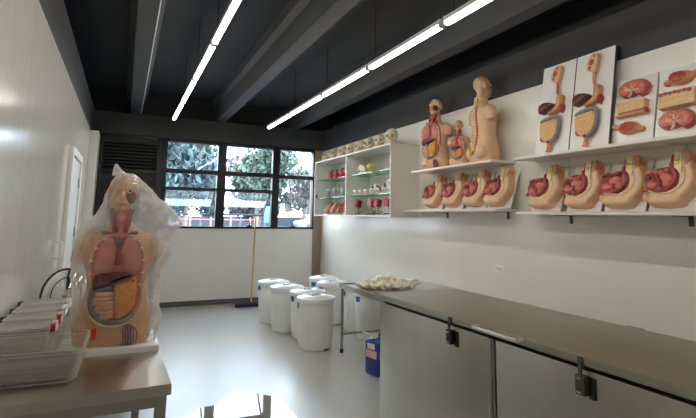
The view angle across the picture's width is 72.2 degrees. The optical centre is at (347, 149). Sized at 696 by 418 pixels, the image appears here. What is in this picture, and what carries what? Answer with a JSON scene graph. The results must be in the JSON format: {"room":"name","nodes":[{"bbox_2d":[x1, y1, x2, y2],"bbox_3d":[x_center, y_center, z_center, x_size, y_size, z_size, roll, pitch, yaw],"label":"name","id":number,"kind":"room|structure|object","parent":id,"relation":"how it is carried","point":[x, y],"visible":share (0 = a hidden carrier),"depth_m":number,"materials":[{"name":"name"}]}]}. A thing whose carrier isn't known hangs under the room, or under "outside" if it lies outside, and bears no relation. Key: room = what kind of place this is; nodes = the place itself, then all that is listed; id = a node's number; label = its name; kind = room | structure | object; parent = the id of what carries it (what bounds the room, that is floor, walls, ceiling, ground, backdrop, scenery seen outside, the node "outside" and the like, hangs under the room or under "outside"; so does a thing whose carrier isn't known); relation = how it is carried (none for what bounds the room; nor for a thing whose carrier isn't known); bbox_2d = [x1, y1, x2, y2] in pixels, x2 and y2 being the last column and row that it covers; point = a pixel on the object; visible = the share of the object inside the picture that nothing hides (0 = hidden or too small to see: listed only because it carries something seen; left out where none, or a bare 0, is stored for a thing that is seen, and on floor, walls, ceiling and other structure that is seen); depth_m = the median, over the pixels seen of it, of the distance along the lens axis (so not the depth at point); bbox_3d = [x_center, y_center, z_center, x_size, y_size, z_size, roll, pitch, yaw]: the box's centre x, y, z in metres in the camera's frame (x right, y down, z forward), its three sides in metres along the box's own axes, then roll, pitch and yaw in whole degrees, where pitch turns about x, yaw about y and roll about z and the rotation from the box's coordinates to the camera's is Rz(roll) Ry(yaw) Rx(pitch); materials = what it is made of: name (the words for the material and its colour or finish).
{"room":"anatomy laboratory","nodes":[
{"label":"anatomy laboratory","id":0,"kind":"room"},
{"bbox_2d":[0,0,94,348],"bbox_3d":[-2.004,0.292,2.748,0.154,3.320,11.900,5,-9,-25],"label":"wall","id":1,"kind":"structure","parent":0,"point":[42,114],"depth_m":3.27,"materials":[{"name":"paint"}]},
{"bbox_2d":[53,240,62,258],"bbox_3d":[-2.776,0.957,4.578,0.070,0.171,0.024,5,-9,-25],"label":"handle","id":2,"kind":"object","parent":1,"relation":"attached to","point":[57,241],"visible":1,"depth_m":4.58,"materials":[{"name":"white plastic"}]},
{"bbox_2d":[58,145,82,269],"bbox_3d":[-3.246,1.171,5.531,0.045,2.310,1.240,5,-9,-25],"label":"door","id":3,"kind":"structure","parent":1,"relation":"in","point":[75,162],"depth_m":5.49,"materials":[{"name":"white paint"}]},
{"bbox_2d":[79,130,100,275],"bbox_3d":[-4.152,1.159,7.605,0.125,2.880,0.650,5,-9,-25],"label":"trim","id":4,"kind":"structure","parent":1,"relation":"attached to","point":[94,136],"depth_m":7.42,"materials":[{"name":"white paint"}]},
{"bbox_2d":[93,110,323,149],"bbox_3d":[-2.460,-0.320,9.062,4.190,0.375,0.310,5,-9,-25],"label":"beam","id":5,"kind":"structure","parent":0,"point":[104,121],"depth_m":8.80,"materials":[{"name":"concrete"}]},
{"bbox_2d":[89,89,333,152],"bbox_3d":[-2.468,-0.484,9.169,5.040,0.820,0.250,5,-9,-25],"label":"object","id":6,"kind":"object","parent":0,"point":[102,100],"visible":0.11,"depth_m":8.96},
{"bbox_2d":[153,228,312,302],"bbox_3d":[-1.998,2.157,8.957,3.080,1.345,0.200,5,-9,-25],"label":"wall","id":7,"kind":"structure","parent":0,"point":[203,263],"depth_m":8.77,"materials":[{"name":"white paint"}]},
{"bbox_2d":[92,133,163,308],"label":"door","id":8,"kind":"structure","parent":7,"relation":"in","point":[141,156],"depth_m":8.24,"materials":[{"name":"black paint"}]},
{"bbox_2d":[152,297,257,307],"bbox_3d":[-1.962,2.768,8.771,3.080,0.085,0.018,5,-9,-25],"label":"baseboard","id":9,"kind":"structure","parent":7,"relation":"attached to","point":[254,299],"depth_m":8.49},
{"bbox_2d":[159,138,314,228],"bbox_3d":[-2.109,0.709,9.260,2.890,1.605,0.595,5,-9,-25],"label":"window","id":10,"kind":"structure","parent":7,"relation":"in","point":[221,173],"depth_m":8.96,"materials":[{"name":"black metal"}]},
{"bbox_2d":[91,303,379,417],"bbox_3d":[0.021,2.144,3.342,5.090,0.120,12.100,5,-9,-25],"label":"floor","id":11,"kind":"structure","parent":0,"point":[209,353],"depth_m":5.07,"materials":[{"name":"concrete"}]},
{"bbox_2d":[0,295,171,417],"bbox_3d":[-1.680,1.552,2.984,0.730,0.900,2.750,5,-9,-26],"label":"steel table","id":12,"kind":"object","parent":11,"relation":"on","point":[133,382],"visible":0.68,"depth_m":1.95,"materials":[{"name":"grey"}]},
{"bbox_2d":[0,319,57,354],"bbox_3d":[-1.668,0.958,2.450,0.292,0.122,0.226,5,-9,-25],"label":"tub","id":13,"kind":"object","parent":12,"relation":"on","point":[31,325],"visible":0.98,"depth_m":2.44,"materials":[{"name":"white plastic"}]},
{"bbox_2d":[0,311,63,342],"bbox_3d":[-1.772,0.987,2.670,0.292,0.122,0.226,5,-9,-25],"label":"tub","id":14,"kind":"object","parent":12,"relation":"on","point":[51,315],"visible":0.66,"depth_m":2.65,"materials":[{"name":"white plastic"}]},
{"bbox_2d":[9,304,67,330],"bbox_3d":[-1.875,1.016,2.890,0.292,0.122,0.226,5,-9,-25],"label":"tub","id":15,"kind":"object","parent":12,"relation":"on","point":[48,307],"visible":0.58,"depth_m":2.90,"materials":[{"name":"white plastic"}]},
{"bbox_2d":[18,298,71,316],"bbox_3d":[-1.978,1.046,3.111,0.292,0.122,0.226,5,-9,-25],"label":"tub","id":16,"kind":"object","parent":12,"relation":"on","point":[68,301],"visible":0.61,"depth_m":3.12,"materials":[{"name":"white plastic"}]},
{"bbox_2d":[0,327,96,388],"bbox_3d":[-1.380,0.894,2.065,0.492,0.152,0.380,4,-9,-23],"label":"tub","id":17,"kind":"object","parent":12,"relation":"on","point":[52,367],"visible":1,"depth_m":2.01,"materials":[{"name":"plastic"}]},
{"bbox_2d":[39,268,86,303],"bbox_3d":[-2.212,1.060,3.772,0.346,0.270,0.310,5,-9,-25],"label":"dome","id":18,"kind":"object","parent":12,"relation":"on","point":[59,286],"visible":0.59,"depth_m":3.65,"materials":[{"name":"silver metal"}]},
{"bbox_2d":[41,296,83,303],"bbox_3d":[-2.214,1.170,3.757,0.330,0.047,0.280,5,-9,-25],"label":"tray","id":19,"kind":"object","parent":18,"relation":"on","point":[80,298],"depth_m":3.63,"materials":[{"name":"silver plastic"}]},
{"bbox_2d":[57,332,158,358],"bbox_3d":[-1.247,1.021,2.495,0.463,0.030,0.300,5,-9,-25],"label":"tray","id":20,"kind":"object","parent":12,"relation":"on","point":[148,345],"depth_m":2.40,"materials":[{"name":"white"}]},
{"bbox_2d":[70,174,162,346],"bbox_3d":[-1.235,0.569,2.569,0.451,0.885,0.292,5,-9,-25],"label":"model","id":21,"kind":"object","parent":20,"relation":"on","point":[116,258],"visible":0.96,"depth_m":2.46},
{"bbox_2d":[69,164,182,343],"bbox_3d":[-1.201,0.548,2.605,0.545,0.935,0.350,5,-9,-25],"label":"plastic bag","id":22,"kind":"object","parent":21,"relation":"on","point":[154,221],"visible":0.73,"depth_m":2.60,"materials":[{"name":"plastic"}]},
{"bbox_2d":[184,392,296,417],"bbox_3d":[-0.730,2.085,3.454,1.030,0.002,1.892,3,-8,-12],"label":"table","id":23,"kind":"object","parent":11,"relation":"on","point":[237,404],"visible":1,"depth_m":3.97,"materials":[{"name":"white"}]},
{"bbox_2d":[235,217,257,307],"bbox_3d":[-1.824,2.007,8.676,0.460,1.576,0.452,5,-9,-25],"label":"broom","id":24,"kind":"object","parent":11,"relation":"on","point":[241,304],"visible":0.84,"depth_m":8.45,"materials":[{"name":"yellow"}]},
{"bbox_2d":[257,278,288,323],"bbox_3d":[-1.150,2.292,7.301,0.484,0.646,0.484,5,-9,-25],"label":"barrel","id":25,"kind":"object","parent":11,"relation":"on","point":[264,292],"visible":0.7,"depth_m":7.12,"materials":[{"name":"white"}]},
{"bbox_2d":[270,283,303,332],"bbox_3d":[-0.874,2.223,6.772,0.484,0.646,0.484,5,-9,-25],"label":"barrel","id":26,"kind":"object","parent":11,"relation":"on","point":[280,293],"visible":0.66,"depth_m":6.58,"materials":[{"name":"white"}]},
{"bbox_2d":[290,287,325,339],"bbox_3d":[-0.545,2.176,6.399,0.484,0.646,0.484,5,-9,-25],"label":"barrel","id":27,"kind":"object","parent":11,"relation":"on","point":[294,293],"visible":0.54,"depth_m":6.27,"materials":[{"name":"white"}]},
{"bbox_2d":[297,293,335,351],"bbox_3d":[-0.402,2.111,5.918,0.484,0.646,0.484,5,-9,-25],"label":"barrel","id":28,"kind":"object","parent":11,"relation":"on","point":[315,313],"visible":1,"depth_m":5.74,"materials":[{"name":"white"}]},
{"bbox_2d":[309,274,337,287],"bbox_3d":[-0.410,2.379,7.837,0.484,0.646,0.484,5,-9,-25],"label":"barrel","id":29,"kind":"object","parent":11,"relation":"on","point":[313,280],"visible":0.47,"depth_m":7.72,"materials":[{"name":"white"}]},
{"bbox_2d":[317,279,347,324],"bbox_3d":[-0.242,2.305,7.291,0.484,0.646,0.484,5,-9,-25],"label":"barrel","id":30,"kind":"object","parent":11,"relation":"on","point":[331,286],"visible":0.55,"depth_m":7.10,"materials":[{"name":"white"}]},
{"bbox_2d":[343,289,355,331],"bbox_3d":[0.136,2.258,6.908,0.484,0.646,0.484,5,-9,-25],"label":"barrel","id":31,"kind":"object","parent":11,"relation":"on","point":[349,319],"visible":0.24,"depth_m":6.73,"materials":[{"name":"white"}]},
{"bbox_2d":[354,293,380,339],"bbox_3d":[0.320,2.196,6.446,0.484,0.646,0.484,5,-9,-25],"label":"barrel","id":32,"kind":"object","parent":11,"relation":"on","point":[367,310],"visible":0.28,"depth_m":6.25,"materials":[{"name":"white"}]},
{"bbox_2d":[365,332,379,376],"bbox_3d":[0.339,2.107,4.975,0.262,0.416,0.202,7,-10,-39],"label":"jerrycan","id":33,"kind":"object","parent":11,"relation":"on","point":[372,365],"visible":0.42,"depth_m":4.88,"materials":[{"name":"blue plastic"}]},
{"bbox_2d":[339,279,449,352],"bbox_3d":[0.688,1.971,5.347,1.120,0.800,1.380,5,-9,-25],"label":"trestle table","id":34,"kind":"object","parent":11,"relation":"on","point":[369,292],"visible":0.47,"depth_m":5.59,"materials":[{"name":"metal"}]},
{"bbox_2d":[356,273,420,288],"bbox_3d":[0.476,1.525,5.587,0.782,0.160,0.472,5,-9,-25],"label":"heap","id":35,"kind":"object","parent":34,"relation":"on","point":[387,280],"visible":1,"depth_m":5.48,"materials":[{"name":"food"}]},
{"bbox_2d":[377,288,695,417],"bbox_3d":[1.149,1.502,2.680,0.824,1.005,2.730,5,-9,-26],"label":"counter cabinet","id":36,"kind":"object","parent":11,"relation":"on","point":[451,352],"visible":1,"depth_m":2.62,"materials":[{"name":"grey"}]},
{"bbox_2d":[64,0,583,115],"bbox_3d":[0.016,-1.671,3.900,5.090,0.150,12.100,5,-9,-25],"label":"ceiling","id":37,"kind":"structure","parent":0,"point":[99,27],"depth_m":5.91,"materials":[{"name":"black paint"}]},
{"bbox_2d":[127,0,165,113],"bbox_3d":[-1.318,-1.506,3.280,0.345,0.410,11.850,5,-9,-25],"label":"beam","id":38,"kind":"structure","parent":37,"relation":"attached to","point":[143,14],"depth_m":5.22,"materials":[{"name":"concrete"}]},
{"bbox_2d":[141,0,161,113],"bbox_3d":[-1.178,-1.327,3.155,0.012,0.012,11.550,5,-9,-25],"label":"trim","id":39,"kind":"structure","parent":38,"relation":"attached to","point":[160,0],"depth_m":4.99,"materials":[{"name":"white"}]},
{"bbox_2d":[172,79,183,119],"bbox_3d":[-2.510,-0.867,7.103,0.052,0.646,1.220,5,-9,-25],"label":"pendant light","id":40,"kind":"object","parent":37,"relation":"hanging from","point":[180,105],"visible":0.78,"depth_m":7.11,"materials":[{"name":"white"}]},
{"bbox_2d":[173,104,182,119],"bbox_3d":[-2.515,-0.564,7.060,0.042,0.032,1.184,5,-9,-25],"label":"diffuser","id":41,"kind":"object","parent":40,"relation":"attached to","point":[180,106],"depth_m":7.04,"materials":[{"name":"plastic"}]},
{"bbox_2d":[181,56,196,103],"bbox_3d":[-1.978,-1.017,5.968,0.052,0.646,1.220,5,-9,-25],"label":"pendant light","id":42,"kind":"object","parent":37,"relation":"hanging from","point":[192,82],"visible":0.81,"depth_m":5.95,"materials":[{"name":"white"}]},
{"bbox_2d":[181,82,195,102],"bbox_3d":[-1.983,-0.714,5.926,0.042,0.032,1.184,5,-9,-25],"label":"diffuser","id":43,"kind":"object","parent":42,"relation":"attached to","point":[191,84],"depth_m":5.92,"materials":[{"name":"plastic"}]},
{"bbox_2d":[193,26,216,80],"bbox_3d":[-1.445,-1.167,4.834,0.052,0.646,1.220,5,-9,-25],"label":"pendant light","id":44,"kind":"object","parent":37,"relation":"hanging from","point":[211,47],"visible":0.84,"depth_m":4.73,"materials":[{"name":"white"}]},
{"bbox_2d":[194,46,214,79],"bbox_3d":[-1.450,-0.864,4.792,0.042,0.032,1.184,5,-9,-25],"label":"diffuser","id":45,"kind":"object","parent":44,"relation":"attached to","point":[210,49],"depth_m":4.71,"materials":[{"name":"plastic"}]},
{"bbox_2d":[212,0,240,44],"bbox_3d":[-0.913,-1.317,3.700,0.052,0.646,1.220,5,-9,-25],"label":"pendant light","id":46,"kind":"object","parent":37,"relation":"hanging from","point":[233,4],"visible":1,"depth_m":3.73,"materials":[{"name":"white"}]},
{"bbox_2d":[267,93,291,128],"bbox_3d":[-1.109,-0.754,7.745,0.052,0.646,1.220,5,-9,-25],"label":"pendant light","id":47,"kind":"object","parent":37,"relation":"hanging from","point":[287,115],"visible":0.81,"depth_m":7.70,"materials":[{"name":"white"}]},
{"bbox_2d":[268,114,290,128],"bbox_3d":[-1.114,-0.451,7.703,0.042,0.032,1.184,5,-9,-25],"label":"diffuser","id":48,"kind":"object","parent":47,"relation":"attached to","point":[285,116],"depth_m":7.66,"materials":[{"name":"plastic"}]},
{"bbox_2d":[210,0,359,121],"bbox_3d":[0.001,-1.401,3.885,0.345,0.410,11.850,5,-9,-25],"label":"beam","id":49,"kind":"structure","parent":37,"relation":"attached to","point":[300,23],"depth_m":5.31,"materials":[{"name":"concrete"}]},
{"bbox_2d":[290,72,323,115],"bbox_3d":[-0.577,-0.904,6.611,0.052,0.646,1.220,5,-9,-25],"label":"pendant light","id":50,"kind":"object","parent":37,"relation":"hanging from","point":[317,97],"visible":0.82,"depth_m":6.53,"materials":[{"name":"white"}]},
{"bbox_2d":[291,96,321,114],"bbox_3d":[-0.582,-0.601,6.569,0.042,0.032,1.184,5,-9,-25],"label":"diffuser","id":51,"kind":"object","parent":50,"relation":"attached to","point":[314,99],"depth_m":6.52,"materials":[{"name":"plastic"}]},
{"bbox_2d":[322,51,369,96],"bbox_3d":[-0.045,-1.054,5.477,0.052,0.646,1.220,5,-9,-25],"label":"pendant light","id":52,"kind":"object","parent":37,"relation":"hanging from","point":[361,71],"visible":0.84,"depth_m":5.37,"materials":[{"name":"white"}]},
{"bbox_2d":[323,69,368,96],"bbox_3d":[-0.050,-0.751,5.434,0.042,0.032,1.184,5,-9,-25],"label":"diffuser","id":53,"kind":"object","parent":52,"relation":"attached to","point":[359,72],"depth_m":5.36,"materials":[{"name":"plastic"}]},
{"bbox_2d":[368,6,444,69],"bbox_3d":[0.487,-1.205,4.342,0.052,0.646,1.220,5,-9,-25],"label":"pendant light","id":54,"kind":"object","parent":37,"relation":"hanging from","point":[436,26],"visible":0.91,"depth_m":4.21,"materials":[{"name":"white"}]},
{"bbox_2d":[369,25,441,68],"bbox_3d":[0.483,-0.902,4.300,0.042,0.032,1.184,5,-9,-25],"label":"diffuser","id":55,"kind":"object","parent":54,"relation":"attached to","point":[431,30],"depth_m":4.20,"materials":[{"name":"plastic"}]},
{"bbox_2d":[284,0,567,128],"bbox_3d":[1.329,-1.294,4.494,0.345,0.410,11.850,5,-9,-25],"label":"beam","id":56,"kind":"structure","parent":37,"relation":"attached to","point":[494,17],"depth_m":5.29,"materials":[{"name":"concrete"}]},
{"bbox_2d":[443,0,491,25],"bbox_3d":[1.020,-1.355,3.208,0.052,0.646,1.220,5,-9,-25],"label":"pendant light","id":57,"kind":"object","parent":37,"relation":"hanging from","point":[470,6],"visible":1,"depth_m":3.50,"materials":[{"name":"white"}]},
{"bbox_2d":[334,0,646,126],"bbox_3d":[2.122,-1.018,4.858,0.320,0.810,11.900,5,-9,-25],"label":"beam","id":58,"kind":"structure","parent":0,"point":[586,12],"depth_m":5.63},
{"bbox_2d":[320,0,695,340],"bbox_3d":[1.927,0.607,4.551,0.154,3.320,11.900,5,-9,-25],"label":"wall","id":59,"kind":"structure","parent":0,"point":[635,271],"depth_m":4.62,"materials":[{"name":"white paint"}]},
{"bbox_2d":[309,150,322,275],"bbox_3d":[-0.662,1.476,9.657,0.175,2.930,0.230,5,-9,-25],"label":"trim","id":60,"kind":"structure","parent":59,"relation":"attached to","point":[316,233],"depth_m":9.51,"materials":[{"name":"brown wood"}]},
{"bbox_2d":[314,143,418,216],"bbox_3d":[0.174,0.574,7.660,0.450,0.980,2.800,5,-9,-25],"label":"display cabinet","id":61,"kind":"object","parent":59,"relation":"attached to","point":[395,162],"visible":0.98,"depth_m":7.52,"materials":[{"name":"white laminate"}]},
{"bbox_2d":[321,150,329,160],"bbox_3d":[-0.379,0.112,8.714,0.226,0.208,0.156,6,-9,-33],"label":"model","id":62,"kind":"object","parent":61,"relation":"on","point":[325,155],"visible":0.7,"depth_m":8.65},
{"bbox_2d":[324,201,333,214],"bbox_3d":[-0.338,1.049,8.607,0.186,0.244,0.139,7,-10,-38],"label":"model","id":63,"kind":"object","parent":61,"relation":"on","point":[329,206],"visible":0.84,"depth_m":8.56},
{"bbox_2d":[329,170,333,179],"bbox_3d":[-0.301,0.454,8.633,0.104,0.180,0.089,-6,-10,39],"label":"model","id":64,"kind":"object","parent":61,"relation":"on","point":[331,175],"visible":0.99,"depth_m":8.60},
{"bbox_2d":[329,148,337,158],"bbox_3d":[-0.239,0.073,8.415,0.156,0.208,0.226,-6,-10,39],"label":"model","id":65,"kind":"object","parent":61,"relation":"on","point":[332,154],"visible":0.73,"depth_m":8.34},
{"bbox_2d":[330,201,339,214],"bbox_3d":[-0.223,1.016,8.355,0.186,0.244,0.139,2,-8,-9],"label":"model","id":66,"kind":"object","parent":61,"relation":"on","point":[334,208],"visible":0.85,"depth_m":8.32},
{"bbox_2d":[334,169,338,178],"bbox_3d":[-0.200,0.426,8.417,0.104,0.180,0.089,-6,-10,39],"label":"model","id":67,"kind":"object","parent":61,"relation":"on","point":[336,174],"visible":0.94,"depth_m":8.38},
{"bbox_2d":[336,201,344,214],"bbox_3d":[-0.107,0.982,8.105,0.186,0.244,0.139,-2,-8,19],"label":"model","id":68,"kind":"object","parent":61,"relation":"on","point":[340,209],"visible":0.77,"depth_m":8.06},
{"bbox_2d":[336,146,345,156],"bbox_3d":[-0.097,0.033,8.113,0.156,0.208,0.226,-7,-11,44],"label":"model","id":69,"kind":"object","parent":61,"relation":"on","point":[340,151],"visible":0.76,"depth_m":8.05},
{"bbox_2d":[339,168,344,177],"bbox_3d":[-0.099,0.397,8.202,0.104,0.180,0.089,-6,-10,39],"label":"model","id":70,"kind":"object","parent":61,"relation":"on","point":[342,173],"visible":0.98,"depth_m":8.17},
{"bbox_2d":[344,143,354,154],"bbox_3d":[0.043,-0.007,7.813,0.156,0.208,0.226,-5,-10,36],"label":"model","id":71,"kind":"object","parent":61,"relation":"on","point":[349,149],"visible":0.8,"depth_m":7.74},
{"bbox_2d":[354,199,361,214],"bbox_3d":[0.162,0.900,7.515,0.067,0.246,0.157,6,-9,-30],"label":"model","id":72,"kind":"object","parent":61,"relation":"on","point":[358,203],"visible":1,"depth_m":7.48},
{"bbox_2d":[353,140,364,152],"bbox_3d":[0.187,-0.047,7.509,0.226,0.208,0.156,6,-9,-31],"label":"model","id":73,"kind":"object","parent":61,"relation":"on","point":[358,146],"visible":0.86,"depth_m":7.45},
{"bbox_2d":[357,163,375,174],"bbox_3d":[0.290,0.292,7.361,0.335,0.168,0.125,-6,-10,39],"label":"model","id":74,"kind":"object","parent":61,"relation":"on","point":[362,169],"visible":1,"depth_m":7.31},
{"bbox_2d":[363,137,374,149],"bbox_3d":[0.324,-0.087,7.212,0.156,0.208,0.226,-3,-9,24],"label":"model","id":75,"kind":"object","parent":61,"relation":"on","point":[369,142],"visible":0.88,"depth_m":7.14},
{"bbox_2d":[367,198,375,214],"bbox_3d":[0.348,0.848,7.120,0.067,0.246,0.157,7,-10,-36],"label":"model","id":76,"kind":"object","parent":61,"relation":"on","point":[370,203],"visible":0.93,"depth_m":7.09},
{"bbox_2d":[372,183,381,194],"bbox_3d":[0.424,0.587,7.142,0.149,0.176,0.186,4,-8,-19],"label":"model","id":77,"kind":"object","parent":61,"relation":"on","point":[376,185],"visible":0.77,"depth_m":7.09},
{"bbox_2d":[373,198,382,214],"bbox_3d":[0.433,0.824,6.940,0.067,0.246,0.157,8,-11,-42],"label":"model","id":78,"kind":"object","parent":61,"relation":"on","point":[377,202],"visible":1,"depth_m":6.92},
{"bbox_2d":[374,134,385,146],"bbox_3d":[0.465,-0.127,6.911,0.156,0.208,0.226,-2,-9,21],"label":"model","id":79,"kind":"object","parent":61,"relation":"on","point":[379,139],"visible":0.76,"depth_m":6.84},
{"bbox_2d":[383,197,389,214],"bbox_3d":[0.565,0.787,6.662,0.157,0.246,0.067,-6,-11,42],"label":"model","id":80,"kind":"object","parent":61,"relation":"on","point":[387,200],"visible":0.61,"depth_m":6.65},
{"bbox_2d":[384,179,389,193],"bbox_3d":[0.597,0.522,6.776,0.178,0.210,0.221,3,-8,-13],"label":"model","id":81,"kind":"object","parent":61,"relation":"on","point":[387,183],"visible":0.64,"depth_m":6.73},
{"bbox_2d":[384,128,397,143],"bbox_3d":[0.608,-0.180,6.612,0.176,0.236,0.256,-2,-9,22],"label":"model","id":82,"kind":"object","parent":61,"relation":"on","point":[391,136],"visible":0.92,"depth_m":6.53},
{"bbox_2d":[403,209,517,218],"bbox_3d":[1.220,0.744,5.542,0.290,0.100,1.730,5,-9,-25],"label":"wall shelf","id":83,"kind":"object","parent":59,"relation":"attached to","point":[447,211],"visible":1,"depth_m":5.14,"materials":[{"name":"white laminate"}]},
{"bbox_2d":[422,174,451,208],"bbox_3d":[1.091,0.527,5.934,0.239,0.432,0.348,5,-9,-25],"label":"model","id":84,"kind":"object","parent":83,"relation":"on","point":[432,199],"visible":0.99,"depth_m":5.84},
{"bbox_2d":[440,172,471,208],"bbox_3d":[1.258,0.480,5.578,0.239,0.432,0.335,5,-9,-25],"label":"model","id":85,"kind":"object","parent":83,"relation":"on","point":[451,192],"visible":0.98,"depth_m":5.49},
{"bbox_2d":[461,169,495,208],"bbox_3d":[1.420,0.435,5.233,0.239,0.432,0.348,5,-9,-25],"label":"model","id":86,"kind":"object","parent":83,"relation":"on","point":[473,190],"visible":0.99,"depth_m":5.15},
{"bbox_2d":[482,166,519,208],"bbox_3d":[1.568,0.393,4.919,0.239,0.432,0.348,5,-9,-25],"label":"model","id":87,"kind":"object","parent":83,"relation":"on","point":[499,192],"visible":1,"depth_m":4.82},
{"bbox_2d":[411,159,514,174],"bbox_3d":[1.264,0.244,5.512,0.310,0.100,1.500,5,-9,-25],"label":"wall shelf","id":88,"kind":"object","parent":59,"relation":"attached to","point":[492,162],"visible":0.89,"depth_m":5.29,"materials":[{"name":"white laminate"}]},
{"bbox_2d":[421,99,451,168],"bbox_3d":[1.084,-0.200,5.917,0.291,0.884,0.450,9,-11,-44],"label":"model","id":89,"kind":"object","parent":88,"relation":"on","point":[434,135],"visible":0.94,"depth_m":5.79},
{"bbox_2d":[448,120,470,164],"bbox_3d":[1.281,-0.080,5.510,0.275,0.539,0.178,-4,-9,33],"label":"model","id":90,"kind":"object","parent":88,"relation":"on","point":[458,143],"visible":0.87,"depth_m":5.44},
{"bbox_2d":[466,77,500,161],"bbox_3d":[1.434,-0.330,5.133,0.309,0.936,0.469,3,-8,-15],"label":"model","id":91,"kind":"object","parent":88,"relation":"on","point":[483,117],"visible":0.91,"depth_m":5.00},
{"bbox_2d":[496,264,503,272],"bbox_3d":[1.585,1.244,4.990,0.014,0.080,0.120,5,-9,-25],"label":"wall outlet","id":92,"kind":"object","parent":59,"relation":"attached to","point":[499,268],"visible":1,"depth_m":4.98,"materials":[{"name":"white plastic"}]},
{"bbox_2d":[512,132,695,166],"bbox_3d":[2.069,0.030,3.793,0.310,0.100,1.760,5,-9,-25],"label":"wall shelf","id":93,"kind":"object","parent":59,"relation":"attached to","point":[683,139],"visible":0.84,"depth_m":3.67,"materials":[{"name":"white laminate"}]},
{"bbox_2d":[535,58,577,153],"bbox_3d":[1.863,-0.380,4.308,0.239,0.848,0.369,5,-9,-25],"label":"model","id":94,"kind":"object","parent":93,"relation":"on","point":[555,110],"visible":1,"depth_m":4.26},
{"bbox_2d":[569,45,617,149],"bbox_3d":[2.021,-0.425,3.971,0.239,0.848,0.369,5,-9,-25],"label":"model","id":95,"kind":"object","parent":93,"relation":"on","point":[593,99],"visible":0.99,"depth_m":3.92},
{"bbox_2d":[611,72,659,143],"bbox_3d":[2.175,-0.308,3.648,0.196,0.531,0.326,5,-9,-25],"label":"board","id":96,"kind":"object","parent":93,"relation":"on","point":[636,99],"visible":1,"depth_m":3.60,"materials":[{"name":"white"}]},
{"bbox_2d":[655,62,695,136],"bbox_3d":[2.319,-0.348,3.343,0.195,0.531,0.326,5,-9,-25],"label":"board","id":97,"kind":"object","parent":93,"relation":"on","point":[676,107],"visible":0.99,"depth_m":3.33,"materials":[{"name":"white"}]},
{"bbox_2d":[516,211,695,226],"bbox_3d":[2.070,0.536,3.726,0.290,0.100,1.760,5,-9,-25],"label":"wall shelf","id":98,"kind":"object","parent":59,"relation":"attached to","point":[690,214],"visible":1,"depth_m":3.54,"materials":[{"name":"white laminate"}]},
{"bbox_2d":[526,164,569,211],"bbox_3d":[1.823,0.352,4.369,0.239,0.432,0.335,5,-9,-25],"label":"model","id":99,"kind":"object","parent":98,"relation":"on","point":[544,192],"visible":1,"depth_m":4.29},
{"bbox_2d":[561,160,610,211],"bbox_3d":[1.992,0.305,4.010,0.239,0.432,0.335,5,-9,-25],"label":"model","id":100,"kind":"object","parent":98,"relation":"on","point":[581,189],"visible":0.99,"depth_m":3.93},
{"bbox_2d":[598,155,654,211],"bbox_3d":[2.141,0.263,3.692,0.239,0.432,0.348,5,-9,-25],"label":"model","id":101,"kind":"object","parent":98,"relation":"on","point":[621,189],"visible":1,"depth_m":3.61},
{"bbox_2d":[642,149,695,211],"bbox_3d":[2.291,0.221,3.373,0.239,0.432,0.348,5,-9,-25],"label":"model","id":102,"kind":"object","parent":98,"relation":"on","point":[671,186],"visible":1,"depth_m":3.30},
{"label":"outside","id":103,"kind":"structure","parent":0,"visible":0},
{"bbox_3d":[-11.928,7.781,48.694,100.000,0.200,80.550,5,-9,-25],"label":"ground","id":104,"kind":"structure","parent":103,"visible":0},
{"bbox_2d":[163,143,225,225],"bbox_3d":[-7.654,1.181,22.756,4.400,5.835,4.235,5,-9,-25],"label":"tree","id":105,"kind":"object","parent":104,"relation":"on","point":[180,156],"visible":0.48,"depth_m":22.17,"materials":[{"name":"green plant"}]},
{"bbox_2d":[171,146,217,212],"bbox_3d":[-12.092,1.700,34.161,6.773,7.823,5.861,5,-9,-25],"label":"tree","id":106,"kind":"object","parent":104,"relation":"on","point":[214,149],"visible":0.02,"depth_m":33.39,"materials":[{"name":"green plant"}]},
{"bbox_2d":[179,216,259,225],"bbox_3d":[-5.182,3.210,19.394,3.270,0.950,0.070,5,-9,-25],"label":"rail fence","id":107,"kind":"object","parent":104,"relation":"on","point":[189,219],"visible":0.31,"depth_m":19.29,"materials":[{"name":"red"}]},
{"bbox_2d":[181,216,301,226],"bbox_3d":[-9.568,6.573,43.759,60.000,0.900,0.300,5,-9,-25],"label":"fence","id":108,"kind":"structure","parent":104,"relation":"on","point":[282,221],"depth_m":43.34,"materials":[{"name":"red"}]},
{"bbox_2d":[226,149,293,223],"bbox_3d":[-7.203,2.791,37.392,5.106,6.714,5.131,5,-9,-25],"label":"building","id":109,"kind":"structure","parent":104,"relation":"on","point":[236,206],"depth_m":36.23,"materials":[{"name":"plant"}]},
{"bbox_2d":[228,149,300,225],"bbox_3d":[-5.394,1.911,29.043,4.302,6.202,4.317,5,-9,-25],"label":"tree","id":110,"kind":"object","parent":104,"relation":"on","point":[253,163],"visible":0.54,"depth_m":28.51,"materials":[{"name":"green plant"}]},
{"bbox_2d":[264,206,269,225],"bbox_3d":[-3.180,2.949,19.284,0.480,1.500,0.090,5,-9,-25],"label":"board","id":111,"kind":"object","parent":104,"relation":"on","point":[267,210],"visible":0.23,"depth_m":19.23,"materials":[{"name":"blue"}]},
{"bbox_2d":[278,166,310,219],"bbox_3d":[-3.389,3.894,38.973,4.402,5.364,4.974,6,-9,-32],"label":"tree","id":112,"kind":"object","parent":104,"relation":"on","point":[292,200],"visible":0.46,"depth_m":38.23,"materials":[{"name":"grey plant"}]},
{"bbox_2d":[293,215,308,226],"bbox_3d":[-1.355,4.641,31.013,4.183,1.446,1.760,4,-8,-19],"label":"car","id":113,"kind":"object","parent":104,"relation":"on","point":[305,222],"visible":0.17,"depth_m":29.75,"materials":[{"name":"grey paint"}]},
{"bbox_2d":[291,163,310,175],"bbox_3d":[-2.054,2.781,27.038,2.559,4.024,2.585,5,-9,-25],"label":"palm tree","id":114,"kind":"object","parent":104,"relation":"on","point":[305,165],"visible":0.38,"depth_m":27.09,"materials":[{"name":"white plant"}]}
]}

